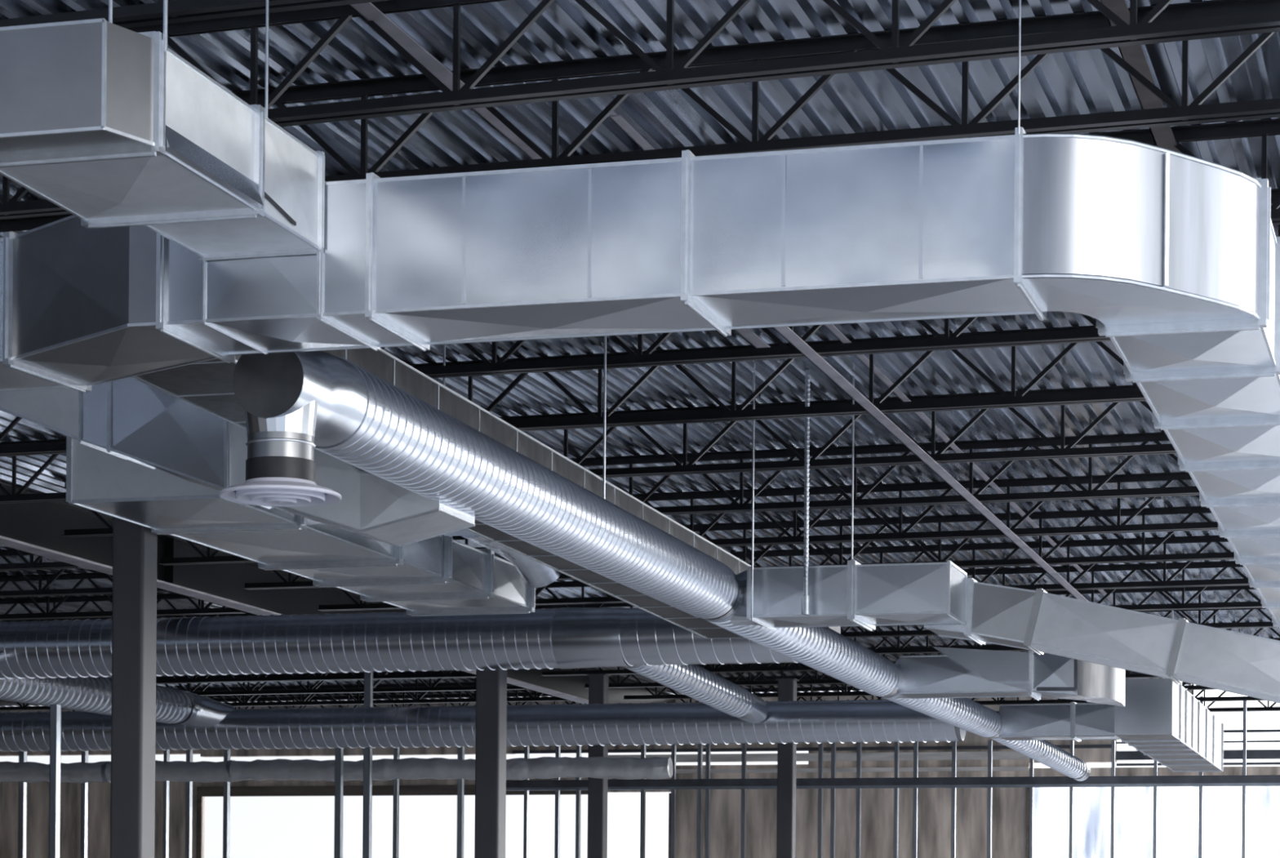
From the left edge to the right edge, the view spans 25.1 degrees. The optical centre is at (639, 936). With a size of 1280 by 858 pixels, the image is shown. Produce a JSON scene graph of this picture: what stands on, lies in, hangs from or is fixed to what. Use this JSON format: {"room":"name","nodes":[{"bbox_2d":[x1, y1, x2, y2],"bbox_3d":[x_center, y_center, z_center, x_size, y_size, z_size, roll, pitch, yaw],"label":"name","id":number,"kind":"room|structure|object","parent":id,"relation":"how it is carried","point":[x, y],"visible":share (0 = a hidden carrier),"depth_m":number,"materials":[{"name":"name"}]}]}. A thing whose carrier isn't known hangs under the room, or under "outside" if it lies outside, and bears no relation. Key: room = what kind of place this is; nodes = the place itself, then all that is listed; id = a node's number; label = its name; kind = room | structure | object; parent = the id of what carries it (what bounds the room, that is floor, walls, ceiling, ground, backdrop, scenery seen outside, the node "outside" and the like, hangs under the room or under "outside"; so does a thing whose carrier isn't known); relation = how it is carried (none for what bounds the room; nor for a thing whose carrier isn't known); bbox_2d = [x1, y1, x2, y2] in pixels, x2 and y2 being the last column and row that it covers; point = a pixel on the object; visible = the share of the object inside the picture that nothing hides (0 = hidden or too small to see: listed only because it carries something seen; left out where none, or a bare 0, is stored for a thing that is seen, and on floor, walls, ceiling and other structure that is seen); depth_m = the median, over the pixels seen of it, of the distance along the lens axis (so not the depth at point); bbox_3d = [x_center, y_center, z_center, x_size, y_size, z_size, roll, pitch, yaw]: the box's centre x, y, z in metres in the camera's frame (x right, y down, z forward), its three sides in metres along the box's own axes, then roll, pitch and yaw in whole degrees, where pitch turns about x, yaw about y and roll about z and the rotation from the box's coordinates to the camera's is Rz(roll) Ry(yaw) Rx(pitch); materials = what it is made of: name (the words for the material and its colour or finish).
{"room":"unfinished commercial building","nodes":[
{"label":"unfinished commercial building","id":0,"kind":"room"},
{"bbox_2d":[0,756,672,782],"bbox_3d":[-4.498,-2.037,35.200,10.105,0.284,0.264,1,0,16],"label":"duct","id":1,"kind":"object","parent":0,"point":[542,767],"visible":0.85,"depth_m":34.82,"materials":[{"name":"metal"}]},
{"bbox_2d":[0,0,1279,706],"bbox_3d":[-6.536,-3.797,19.562,24.607,0.200,50.000,1,0,16],"label":"ceiling","id":2,"kind":"structure","parent":0,"point":[1087,82],"depth_m":14.16,"materials":[{"name":"metal"}]},
{"bbox_2d":[0,547,79,570],"bbox_3d":[-9.118,-3.497,26.576,8.780,0.441,0.118,0,0,18],"label":"joist","id":3,"kind":"object","parent":2,"relation":"attached to","point":[31,565],"visible":0.38,"depth_m":25.36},
{"bbox_2d":[0,549,168,597],"bbox_3d":[-8.626,-3.493,28.299,8.780,0.441,0.118,0,0,18],"label":"joist","id":4,"kind":"object","parent":2,"relation":"attached to","point":[3,553],"visible":0.37,"depth_m":27.35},
{"bbox_2d":[0,572,245,620],"bbox_3d":[-8.133,-3.489,30.021,8.780,0.441,0.117,0,0,18],"label":"joist","id":5,"kind":"object","parent":2,"relation":"attached to","point":[82,576],"visible":0.48,"depth_m":29.25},
{"bbox_2d":[0,593,257,622],"bbox_3d":[-7.640,-3.484,31.744,8.780,0.441,0.118,1,0,18],"label":"joist","id":6,"kind":"object","parent":2,"relation":"attached to","point":[166,597],"visible":0.18,"depth_m":31.24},
{"bbox_2d":[1,611,256,621],"bbox_3d":[-7.148,-3.480,33.466,8.780,0.441,0.118,1,0,18],"label":"joist","id":7,"kind":"object","parent":2,"relation":"attached to","point":[246,613],"visible":0.04,"depth_m":32.90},
{"bbox_2d":[0,0,391,28],"bbox_3d":[-2.421,-3.439,10.333,11.400,0.441,0.120,0,0,19],"label":"joist","id":8,"kind":"object","parent":2,"relation":"attached to","point":[179,11],"visible":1,"depth_m":10.04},
{"bbox_2d":[1099,0,1179,152],"bbox_3d":[4.024,-3.550,18.724,0.090,0.040,21.800,1,0,16],"label":"bridging angle","id":9,"kind":"object","parent":8,"relation":"attached to","point":[1163,137],"visible":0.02,"depth_m":11.88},
{"bbox_2d":[264,0,269,118],"bbox_3d":[-1.275,-3.222,9.859,0.011,0.838,0.011,0,0,38],"label":"rod","id":10,"kind":"object","parent":2,"relation":"hanging from","point":[267,7],"visible":1,"depth_m":9.85,"materials":[{"name":"metal"}]},
{"bbox_2d":[0,670,567,711],"bbox_3d":[-5.177,-3.463,40.356,8.780,0.441,0.117,0,0,18],"label":"joist","id":11,"kind":"object","parent":2,"relation":"attached to","point":[301,702],"visible":0.48,"depth_m":40.07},
{"bbox_2d":[155,670,475,684],"bbox_3d":[-6.162,-3.471,36.911,8.780,0.441,0.118,0,0,18],"label":"joist","id":12,"kind":"object","parent":2,"relation":"attached to","point":[317,677],"visible":0.19,"depth_m":36.24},
{"bbox_2d":[111,670,526,695],"bbox_3d":[-5.670,-3.467,38.634,8.780,0.441,0.117,0,0,18],"label":"joist","id":13,"kind":"object","parent":2,"relation":"attached to","point":[431,688],"visible":0.16,"depth_m":38.14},
{"bbox_2d":[71,681,581,711],"bbox_3d":[-4.684,-3.458,42.079,8.780,0.441,0.118,1,0,18],"label":"joist","id":14,"kind":"object","parent":2,"relation":"attached to","point":[462,683],"visible":0.19,"depth_m":41.97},
{"bbox_2d":[0,480,675,703],"bbox_3d":[-4.425,-3.448,26.238,0.200,0.458,36.000,1,0,16],"label":"girder","id":15,"kind":"object","parent":2,"relation":"attached to","point":[37,528],"visible":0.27,"depth_m":27.19,"materials":[{"name":"metal"}]},
{"bbox_2d":[209,691,573,708],"bbox_3d":[-4.191,-3.454,43.801,8.780,0.441,0.118,1,0,18],"label":"joist","id":16,"kind":"object","parent":2,"relation":"attached to","point":[508,694],"visible":0.09,"depth_m":43.73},
{"bbox_2d":[440,344,445,577],"bbox_3d":[-1.174,-2.893,17.200,0.015,1.495,0.015,0,0,38],"label":"rod","id":17,"kind":"object","parent":2,"relation":"hanging from","point":[444,345],"visible":0.4,"depth_m":17.19,"materials":[{"name":"metal"}]},
{"bbox_2d":[439,528,561,587],"bbox_3d":[-1.206,-2.611,17.718,0.669,0.540,3.593,1,0,16],"label":"duct","id":18,"kind":"object","parent":17,"relation":"hanging from","point":[535,574],"visible":0.12,"depth_m":19.07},
{"bbox_2d":[66,435,535,616],"bbox_3d":[-1.940,-2.595,18.098,0.971,0.556,5.350,1,0,16],"label":"duct","id":19,"kind":"object","parent":18,"relation":"attached to","point":[474,581],"visible":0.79,"depth_m":17.38,"materials":[{"name":"metal"}]},
{"bbox_2d":[0,325,1146,456],"bbox_3d":[-0.221,-3.420,18.017,11.400,0.441,0.119,0,0,18],"label":"joist","id":20,"kind":"object","parent":2,"relation":"attached to","point":[1020,400],"visible":0.32,"depth_m":17.66,"materials":[{"name":"metal"}]},
{"bbox_2d":[0,384,1177,503],"bbox_3d":[0.339,-3.415,19.823,11.400,0.441,0.118,1,0,18],"label":"joist","id":21,"kind":"object","parent":2,"relation":"attached to","point":[1154,449],"visible":0.44,"depth_m":19.51,"materials":[{"name":"metal"}]},
{"bbox_2d":[602,335,606,499],"bbox_3d":[-0.193,-3.015,15.900,0.014,1.234,0.014,0,0,38],"label":"rod","id":22,"kind":"object","parent":2,"relation":"hanging from","point":[605,336],"visible":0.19,"depth_m":15.89,"materials":[{"name":"metal"}]},
{"bbox_2d":[232,350,1090,781],"bbox_3d":[2.119,-2.122,24.776,0.478,0.711,27.889,1,0,15],"label":"spiral duct","id":23,"kind":"object","parent":22,"relation":"hanging from","point":[295,404],"visible":0.88,"depth_m":13.86,"materials":[{"name":"metal"}]},
{"bbox_2d":[0,377,475,546],"bbox_3d":[-2.079,-2.464,13.967,2.539,1.128,0.540,1,0,16],"label":"duct","id":24,"kind":"object","parent":23,"relation":"attached to","point":[131,419],"visible":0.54,"depth_m":13.73,"materials":[{"name":"metal"}]},
{"bbox_2d":[218,477,342,506],"bbox_3d":[-1.430,-1.766,11.450,0.486,0.080,0.486,1,0,16],"label":"diffuser","id":25,"kind":"object","parent":23,"relation":"attached to","point":[264,491],"visible":1,"depth_m":11.34,"materials":[{"name":"white metal"}]},
{"bbox_2d":[0,698,965,751],"bbox_3d":[-2.572,-2.302,31.529,12.312,0.461,0.461,1,0,16],"label":"spiral duct","id":26,"kind":"object","parent":23,"relation":"attached to","point":[854,721],"visible":0.84,"depth_m":30.99,"materials":[{"name":"metal"}]},
{"bbox_2d":[0,676,235,728],"bbox_3d":[-5.528,-2.448,28.945,0.697,0.560,6.804,1,0,13],"label":"spiral duct","id":27,"kind":"object","parent":26,"relation":"attached to","point":[89,694],"visible":0.56,"depth_m":28.82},
{"bbox_2d":[0,607,840,723],"bbox_3d":[-1.825,-2.548,27.878,8.775,0.574,6.108,1,0,16],"label":"spiral duct","id":28,"kind":"object","parent":27,"relation":"attached to","point":[637,640],"visible":0.82,"depth_m":25.03,"materials":[{"name":"metal"}]},
{"bbox_2d":[728,559,1279,702],"bbox_3d":[2.863,-1.868,18.665,4.480,1.082,1.279,1,0,16],"label":"duct","id":29,"kind":"object","parent":23,"relation":"attached to","point":[940,597],"visible":0.99,"depth_m":18.59,"materials":[{"name":"metal"}]},
{"bbox_2d":[892,646,1125,706],"bbox_3d":[3.205,-2.280,25.169,1.967,0.499,0.800,1,0,16],"label":"duct","id":30,"kind":"object","parent":23,"relation":"attached to","point":[959,673],"visible":0.88,"depth_m":24.84,"materials":[{"name":"metal"}]},
{"bbox_2d":[998,701,1119,742],"bbox_3d":[4.625,-2.350,31.475,1.408,0.401,0.554,1,0,16],"label":"duct","id":31,"kind":"object","parent":23,"relation":"attached to","point":[1074,721],"visible":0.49,"depth_m":31.25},
{"bbox_2d":[62,431,1199,537],"bbox_3d":[0.790,-3.411,21.561,11.400,0.441,0.118,0,0,18],"label":"joist","id":32,"kind":"object","parent":2,"relation":"attached to","point":[1144,437],"visible":0.35,"depth_m":21.23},
{"bbox_2d":[0,0,1279,219],"bbox_3d":[-1.976,-3.435,12.578,11.400,0.441,0.118,0,0,18],"label":"joist","id":33,"kind":"object","parent":2,"relation":"attached to","point":[1196,113],"visible":0.56,"depth_m":11.69,"materials":[{"name":"metal"}]},
{"bbox_2d":[0,118,1279,232],"bbox_3d":[-1.336,-3.429,14.125,11.400,0.441,0.118,0,0,18],"label":"joist","id":34,"kind":"object","parent":2,"relation":"attached to","point":[1264,128],"visible":0.02,"depth_m":12.86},
{"bbox_2d":[158,471,1217,565],"bbox_3d":[1.282,-3.406,23.283,11.400,0.441,0.119,1,0,18],"label":"joist","id":35,"kind":"object","parent":2,"relation":"attached to","point":[1123,527],"visible":0.41,"depth_m":22.98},
{"bbox_2d":[127,0,1279,127],"bbox_3d":[-2.317,-3.438,11.670,11.400,0.441,0.117,0,0,20],"label":"joist","id":36,"kind":"object","parent":2,"relation":"attached to","point":[1145,32],"visible":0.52,"depth_m":10.80,"materials":[{"name":"metal"}]},
{"bbox_2d":[349,2,769,347],"bbox_3d":[-0.434,-3.579,13.239,0.085,0.040,8.800,1,0,16],"label":"bridging angle","id":37,"kind":"object","parent":36,"relation":"attached to","point":[369,11],"visible":0.28,"depth_m":11.79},
{"bbox_2d":[242,506,1234,589],"bbox_3d":[1.775,-3.402,25.006,11.400,0.441,0.119,1,0,18],"label":"joist","id":38,"kind":"object","parent":2,"relation":"attached to","point":[1191,510],"visible":0.36,"depth_m":24.61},
{"bbox_2d":[380,313,1111,377],"bbox_3d":[-0.797,-3.425,16.348,11.400,0.441,0.119,0,0,18],"label":"joist","id":39,"kind":"object","parent":2,"relation":"attached to","point":[953,341],"visible":0.18,"depth_m":15.87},
{"bbox_2d":[751,372,755,621],"bbox_3d":[0.726,-2.826,18.483,0.014,1.596,0.014,1,0,16],"label":"rod","id":40,"kind":"object","parent":2,"relation":"hanging from","point":[753,378],"visible":1,"depth_m":18.48,"materials":[{"name":"metal"}]},
{"bbox_2d":[316,534,1249,611],"bbox_3d":[2.268,-3.398,26.728,11.400,0.441,0.119,1,0,18],"label":"joist","id":41,"kind":"object","parent":2,"relation":"attached to","point":[1208,540],"visible":0.35,"depth_m":26.34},
{"bbox_2d":[801,369,810,614],"bbox_3d":[1.064,-2.840,18.393,0.049,1.562,0.049,1,0,16],"label":"rod","id":42,"kind":"object","parent":2,"relation":"hanging from","point":[805,597],"visible":0.91,"depth_m":18.38,"materials":[{"name":"metal"}]},
{"bbox_2d":[404,560,1262,610],"bbox_3d":[2.760,-3.393,28.451,11.400,0.441,0.118,0,0,18],"label":"joist","id":43,"kind":"object","parent":2,"relation":"attached to","point":[1225,564],"visible":0.12,"depth_m":27.78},
{"bbox_2d":[851,375,854,559],"bbox_3d":[1.372,-3.019,18.573,0.011,1.198,0.011,0,0,38],"label":"rod","id":44,"kind":"object","parent":2,"relation":"hanging from","point":[853,382],"visible":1,"depth_m":18.57,"materials":[{"name":"metal"}]},
{"bbox_2d":[534,585,1279,637],"bbox_3d":[3.253,-3.389,30.173,11.400,0.441,0.118,0,0,18],"label":"joist","id":45,"kind":"object","parent":2,"relation":"attached to","point":[863,633],"visible":0.06,"depth_m":29.57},
{"bbox_2d":[608,111,1195,684],"bbox_3d":[3.877,-3.551,26.463,0.050,0.040,29.000,1,0,16],"label":"bridging angle","id":46,"kind":"object","parent":45,"relation":"attached to","point":[618,120],"visible":0.5,"depth_m":18.91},
{"bbox_2d":[773,326,1088,601],"bbox_3d":[4.059,-3.135,26.514,0.075,0.040,28.800,1,0,16],"label":"bridging angle","id":47,"kind":"object","parent":45,"relation":"attached to","point":[786,332],"visible":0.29,"depth_m":18.33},
{"bbox_2d":[541,621,1279,675],"bbox_3d":[4.239,-3.381,33.618,11.400,0.441,0.119,1,0,18],"label":"joist","id":48,"kind":"object","parent":2,"relation":"attached to","point":[784,668],"visible":0.12,"depth_m":34.57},
{"bbox_2d":[623,660,1217,699],"bbox_3d":[5.224,-3.372,37.063,11.400,0.441,0.119,1,0,18],"label":"joist","id":49,"kind":"object","parent":2,"relation":"attached to","point":[842,693],"visible":0.09,"depth_m":38.14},
{"bbox_2d":[584,637,1279,688],"bbox_3d":[4.731,-3.376,35.341,11.400,0.441,0.119,1,0,18],"label":"joist","id":50,"kind":"object","parent":2,"relation":"attached to","point":[615,685],"visible":0.13,"depth_m":36.30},
{"bbox_2d":[667,669,1265,705],"bbox_3d":[5.717,-3.368,38.786,11.400,0.441,0.118,0,0,18],"label":"joist","id":51,"kind":"object","parent":2,"relation":"attached to","point":[994,701],"visible":0.24,"depth_m":39.00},
{"bbox_2d":[745,681,1279,712],"bbox_3d":[6.209,-3.363,40.509,11.400,0.441,0.118,0,0,18],"label":"joist","id":52,"kind":"object","parent":2,"relation":"attached to","point":[806,689],"visible":0.1,"depth_m":39.98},
{"bbox_2d":[1017,0,1021,133],"bbox_3d":[1.280,-3.161,9.705,0.007,0.915,0.007,1,0,16],"label":"rod","id":53,"kind":"object","parent":2,"relation":"hanging from","point":[1020,1],"visible":1,"depth_m":9.70,"materials":[{"name":"metal"}]},
{"bbox_2d":[0,126,1279,628],"bbox_3d":[0.698,-2.467,16.161,6.209,0.553,12.112,1,0,16],"label":"duct","id":54,"kind":"object","parent":53,"relation":"hanging from","point":[1174,256],"visible":0.94,"depth_m":10.22,"materials":[{"name":"metal"}]},
{"bbox_2d":[0,18,324,260],"bbox_3d":[-1.934,-2.648,9.801,1.245,0.422,1.620,1,0,16],"label":"duct","id":55,"kind":"object","parent":54,"relation":"attached to","point":[109,126],"visible":1,"depth_m":9.34,"materials":[{"name":"metal"}]},
{"bbox_2d":[132,347,751,639],"bbox_3d":[-0.676,-2.531,16.554,0.562,0.551,10.546,1,0,16],"label":"duct","id":56,"kind":"object","parent":54,"relation":"attached to","point":[206,385],"visible":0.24,"depth_m":15.55,"materials":[{"name":"metal"}]},
{"bbox_2d":[843,607,1279,653],"bbox_3d":[3.746,-3.385,31.896,11.400,0.441,0.118,0,0,18],"label":"joist","id":57,"kind":"object","parent":2,"relation":"attached to","point":[899,650],"visible":0.03,"depth_m":31.91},
{"bbox_2d":[1171,591,1173,618],"bbox_3d":[5.460,-2.995,29.545,0.015,1.175,0.015,0,0,38],"label":"rod","id":58,"kind":"object","parent":2,"relation":"hanging from","point":[1172,592],"visible":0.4,"depth_m":29.54,"materials":[{"name":"metal"}]},
{"bbox_2d":[1113,678,1223,772],"bbox_3d":[5.497,-2.149,29.699,0.572,0.562,5.720,1,0,16],"label":"duct","id":59,"kind":"object","parent":58,"relation":"hanging from","point":[1160,718],"visible":0.94,"depth_m":27.60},
{"bbox_2d":[0,689,1279,857],"bbox_3d":[-3.686,-1.047,44.836,28.906,5.230,0.180,1,0,16],"label":"wall","id":60,"kind":"structure","parent":0,"point":[1009,804],"depth_m":43.12,"materials":[{"name":"brown wood"}]},
{"bbox_2d":[196,784,587,796],"bbox_3d":[-3.837,-2.279,44.757,6.609,0.155,0.060,1,0,16],"label":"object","id":61,"kind":"structure","parent":60,"relation":"attached to","point":[446,789],"depth_m":44.94,"materials":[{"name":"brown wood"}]},
{"bbox_2d":[195,792,671,857],"bbox_3d":[-3.258,-1.421,44.595,7.835,1.575,0.050,1,0,16],"label":"window","id":62,"kind":"structure","parent":60,"relation":"in","point":[199,798],"depth_m":45.63,"materials":[{"name":"metal"}]},
{"bbox_2d":[512,744,1111,753],"bbox_3d":[2.447,-2.802,42.950,9.145,0.048,0.060,1,0,16],"label":"trim","id":63,"kind":"structure","parent":60,"relation":"attached to","point":[1061,746],"depth_m":42.90,"materials":[{"name":"metal"}]},
{"bbox_2d":[608,751,1028,762],"bbox_3d":[2.507,-2.684,42.946,6.585,0.119,0.045,1,0,16],"label":"trim","id":64,"kind":"structure","parent":60,"relation":"attached to","point":[966,755],"depth_m":42.74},
{"bbox_2d":[675,766,1028,773],"bbox_3d":[3.082,-2.482,42.781,5.386,0.060,0.045,1,0,16],"label":"trim","id":65,"kind":"structure","parent":60,"relation":"attached to","point":[958,768],"depth_m":42.67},
{"bbox_2d":[506,774,1279,790],"bbox_3d":[3.808,-2.114,39.439,12.157,0.143,0.040,1,0,16],"label":"header","id":66,"kind":"object","parent":60,"relation":"attached to","point":[1237,780],"visible":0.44,"depth_m":39.45,"materials":[{"name":"metal"}]},
{"bbox_2d":[1033,786,1279,857],"bbox_3d":[7.979,-1.386,41.637,4.709,1.765,0.004,1,0,16],"label":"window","id":67,"kind":"structure","parent":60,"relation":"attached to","point":[1092,824],"depth_m":42.00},
{"bbox_2d":[1115,728,1279,765],"bbox_3d":[8.547,-2.715,41.221,3.427,0.501,0.050,1,0,16],"label":"window","id":68,"kind":"structure","parent":60,"relation":"in","point":[1228,753],"depth_m":41.19,"materials":[{"name":"glass"}]},
{"bbox_3d":[-9.421,1.643,27.290,34.900,0.250,37.300,0,0,16],"label":"floor","id":69,"kind":"structure","parent":0,"visible":0},
{"bbox_2d":[17,751,26,857],"bbox_3d":[-7.910,-0.466,36.843,0.070,3.994,0.090,1,0,16],"label":"stud","id":70,"kind":"object","parent":69,"relation":"on","point":[22,807],"visible":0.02,"depth_m":36.81,"materials":[{"name":"metal"}]},
{"bbox_2d":[48,704,61,857],"bbox_3d":[-5.089,-0.231,25.010,0.060,3.574,0.090,1,0,16],"label":"stud","id":71,"kind":"object","parent":69,"relation":"on","point":[55,709],"visible":1,"depth_m":24.97,"materials":[{"name":"metal"}]},
{"bbox_2d":[80,750,88,857],"bbox_3d":[-7.114,-0.462,36.824,0.053,4.000,0.090,1,0,16],"label":"stud","id":72,"kind":"object","parent":69,"relation":"on","point":[84,786],"visible":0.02,"depth_m":36.79,"materials":[{"name":"metal"}]},
{"bbox_2d":[110,516,157,857],"bbox_3d":[-2.958,-0.818,16.800,0.340,4.785,0.340,1,0,16],"label":"steel column","id":73,"kind":"structure","parent":69,"relation":"on","point":[135,547],"depth_m":16.71,"materials":[{"name":"metal"}]},
{"bbox_2d":[162,749,169,857],"bbox_3d":[-6.017,-0.447,36.510,0.041,3.989,0.090,1,0,16],"label":"stud","id":74,"kind":"object","parent":69,"relation":"on","point":[166,753],"visible":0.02,"depth_m":36.47,"materials":[{"name":"metal"}]},
{"bbox_2d":[185,749,192,857],"bbox_3d":[-5.713,-0.443,36.423,0.053,3.985,0.090,1,0,16],"label":"stud","id":75,"kind":"object","parent":69,"relation":"on","point":[188,801],"visible":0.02,"depth_m":36.39,"materials":[{"name":"metal"}]},
{"bbox_2d":[222,748,230,857],"bbox_3d":[-5.218,-0.436,36.281,0.053,3.980,0.090,1,0,16],"label":"stud","id":76,"kind":"object","parent":69,"relation":"on","point":[226,803],"visible":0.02,"depth_m":36.24,"materials":[{"name":"metal"}]},
{"bbox_2d":[333,747,343,857],"bbox_3d":[-3.559,-0.373,33.934,0.072,3.885,0.090,1,0,16],"label":"stud","id":77,"kind":"object","parent":69,"relation":"on","point":[339,753],"visible":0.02,"depth_m":33.89,"materials":[{"name":"metal"}]},
{"bbox_2d":[362,671,373,857],"bbox_3d":[-3.168,-0.771,33.407,0.077,4.686,0.090,1,0,16],"label":"stud","id":78,"kind":"object","parent":69,"relation":"on","point":[368,677],"visible":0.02,"depth_m":33.37,"materials":[{"name":"metal"}]},
{"bbox_2d":[392,746,399,857],"bbox_3d":[-3.029,-0.405,35.655,0.047,3.957,0.090,1,0,16],"label":"stud","id":79,"kind":"object","parent":69,"relation":"on","point":[396,750],"visible":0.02,"depth_m":35.61,"materials":[{"name":"metal"}]},
{"bbox_2d":[456,746,464,857],"bbox_3d":[-2.217,-0.394,35.422,0.059,3.949,0.090,1,0,16],"label":"stud","id":80,"kind":"object","parent":69,"relation":"on","point":[460,782],"visible":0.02,"depth_m":35.38,"materials":[{"name":"metal"}]},
{"bbox_2d":[474,669,506,857],"bbox_3d":[-1.322,-0.804,25.400,0.340,4.785,0.340,1,0,16],"label":"steel column","id":81,"kind":"structure","parent":69,"relation":"on","point":[491,685],"depth_m":25.30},
{"bbox_2d":[523,745,529,857],"bbox_3d":[-1.632,-0.609,41.080,0.048,4.390,0.090,1,0,16],"label":"stud","id":82,"kind":"object","parent":69,"relation":"on","point":[526,748],"visible":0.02,"depth_m":41.04,"materials":[{"name":"metal"}]},
{"bbox_2d":[554,745,560,857],"bbox_3d":[-1.184,-0.603,40.952,0.048,4.385,0.090,1,0,16],"label":"stud","id":83,"kind":"object","parent":69,"relation":"on","point":[557,748],"visible":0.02,"depth_m":40.91,"materials":[{"name":"metal"}]},
{"bbox_2d":[575,745,581,857],"bbox_3d":[-0.886,-0.599,40.867,0.048,4.382,0.090,1,0,16],"label":"stud","id":84,"kind":"object","parent":69,"relation":"on","point":[578,793],"visible":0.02,"depth_m":40.83,"materials":[{"name":"metal"}]},
{"bbox_2d":[586,673,611,857],"bbox_3d":[-0.522,-0.797,35.000,0.340,4.785,0.340,1,0,16],"label":"steel column","id":85,"kind":"structure","parent":69,"relation":"on","point":[597,682],"depth_m":34.91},
{"bbox_2d":[640,744,645,857],"bbox_3d":[0.032,-0.586,40.604,0.048,4.372,0.090,1,0,16],"label":"stud","id":86,"kind":"object","parent":69,"relation":"on","point":[642,819],"visible":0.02,"depth_m":40.56,"materials":[{"name":"metal"}]},
{"bbox_2d":[670,744,676,857],"bbox_3d":[0.458,-0.580,40.482,0.048,4.367,0.090,1,0,16],"label":"stud","id":87,"kind":"object","parent":69,"relation":"on","point":[673,747],"visible":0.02,"depth_m":40.44,"materials":[{"name":"metal"}]},
{"bbox_2d":[697,743,702,857],"bbox_3d":[0.827,-0.574,40.377,0.048,4.363,0.090,1,0,16],"label":"stud","id":88,"kind":"object","parent":69,"relation":"on","point":[700,775],"visible":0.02,"depth_m":40.34,"materials":[{"name":"metal"}]},
{"bbox_2d":[704,743,711,857],"bbox_3d":[0.938,-0.573,40.345,0.048,4.362,0.090,1,0,16],"label":"stud","id":89,"kind":"object","parent":69,"relation":"on","point":[708,757],"visible":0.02,"depth_m":40.31,"materials":[{"name":"metal"}]},
{"bbox_2d":[740,743,746,857],"bbox_3d":[1.437,-0.566,40.202,0.048,4.357,0.090,1,0,16],"label":"stud","id":90,"kind":"object","parent":69,"relation":"on","point":[744,745],"visible":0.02,"depth_m":40.16,"materials":[{"name":"metal"}]},
{"bbox_2d":[775,678,799,857],"bbox_3d":[1.793,-0.777,35.400,0.340,4.785,0.340,1,0,16],"label":"steel column","id":91,"kind":"structure","parent":69,"relation":"on","point":[787,687],"depth_m":35.31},
{"bbox_2d":[817,742,823,857],"bbox_3d":[2.489,-0.551,39.901,0.048,4.345,0.090,1,0,16],"label":"stud","id":92,"kind":"object","parent":69,"relation":"on","point":[821,744],"visible":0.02,"depth_m":39.86,"materials":[{"name":"metal"}]},
{"bbox_2d":[830,742,835,857],"bbox_3d":[2.662,-0.548,39.851,0.048,4.343,0.090,1,0,16],"label":"stud","id":93,"kind":"object","parent":69,"relation":"on","point":[833,744],"visible":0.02,"depth_m":39.81,"materials":[{"name":"metal"}]},
{"bbox_2d":[856,742,862,857],"bbox_3d":[3.009,-0.543,39.752,0.048,4.340,0.090,1,0,16],"label":"stud","id":94,"kind":"object","parent":69,"relation":"on","point":[859,744],"visible":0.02,"depth_m":39.71,"materials":[{"name":"metal"}]},
{"bbox_2d":[893,742,899,857],"bbox_3d":[3.514,-0.536,39.608,0.048,4.334,0.090,1,0,16],"label":"stud","id":95,"kind":"object","parent":69,"relation":"on","point":[896,744],"visible":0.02,"depth_m":39.56,"materials":[{"name":"metal"}]},
{"bbox_2d":[912,741,918,857],"bbox_3d":[3.771,-0.533,39.534,0.048,4.331,0.090,1,0,16],"label":"stud","id":96,"kind":"object","parent":69,"relation":"on","point":[915,744],"visible":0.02,"depth_m":39.50,"materials":[{"name":"metal"}]},
{"bbox_2d":[951,741,956,857],"bbox_3d":[4.281,-0.525,39.388,0.048,4.326,0.090,1,0,16],"label":"stud","id":97,"kind":"object","parent":69,"relation":"on","point":[953,743],"visible":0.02,"depth_m":39.34,"materials":[{"name":"metal"}]},
{"bbox_2d":[986,740,992,857],"bbox_3d":[4.756,-0.519,39.252,0.048,4.321,0.090,1,0,16],"label":"stud","id":98,"kind":"object","parent":69,"relation":"on","point":[989,742],"visible":1,"depth_m":39.21,"materials":[{"name":"metal"}]},
{"bbox_2d":[1029,757,1034,857],"bbox_3d":[5.303,-0.511,39.096,0.041,4.315,0.090,1,0,16],"label":"stud","id":99,"kind":"object","parent":69,"relation":"on","point":[1031,774],"visible":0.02,"depth_m":39.06,"materials":[{"name":"metal"}]},
{"bbox_2d":[1069,740,1074,857],"bbox_3d":[5.824,-0.504,38.947,0.041,4.309,0.090,1,0,16],"label":"stud","id":100,"kind":"object","parent":69,"relation":"on","point":[1072,742],"visible":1,"depth_m":38.90,"materials":[{"name":"metal"}]},
{"bbox_2d":[1111,740,1115,857],"bbox_3d":[6.360,-0.496,38.793,0.041,4.303,0.090,1,0,16],"label":"stud","id":101,"kind":"object","parent":69,"relation":"on","point":[1113,766],"visible":1,"depth_m":38.75,"materials":[{"name":"metal"}]},
{"bbox_2d":[1152,760,1157,857],"bbox_3d":[6.903,-0.488,38.638,0.041,4.297,0.090,1,0,16],"label":"stud","id":102,"kind":"object","parent":69,"relation":"on","point":[1155,762],"visible":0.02,"depth_m":38.59,"materials":[{"name":"metal"}]},
{"bbox_2d":[1198,696,1204,857],"bbox_3d":[7.484,-0.774,38.472,0.041,4.878,0.090,1,0,16],"label":"stud","id":103,"kind":"object","parent":69,"relation":"on","point":[1201,773],"visible":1,"depth_m":38.43,"materials":[{"name":"metal"}]},
{"bbox_2d":[1241,700,1246,857],"bbox_3d":[8.028,-0.765,38.317,0.041,4.870,0.090,1,0,16],"label":"stud","id":104,"kind":"object","parent":69,"relation":"on","point":[1244,732],"visible":1,"depth_m":38.27,"materials":[{"name":"metal"}]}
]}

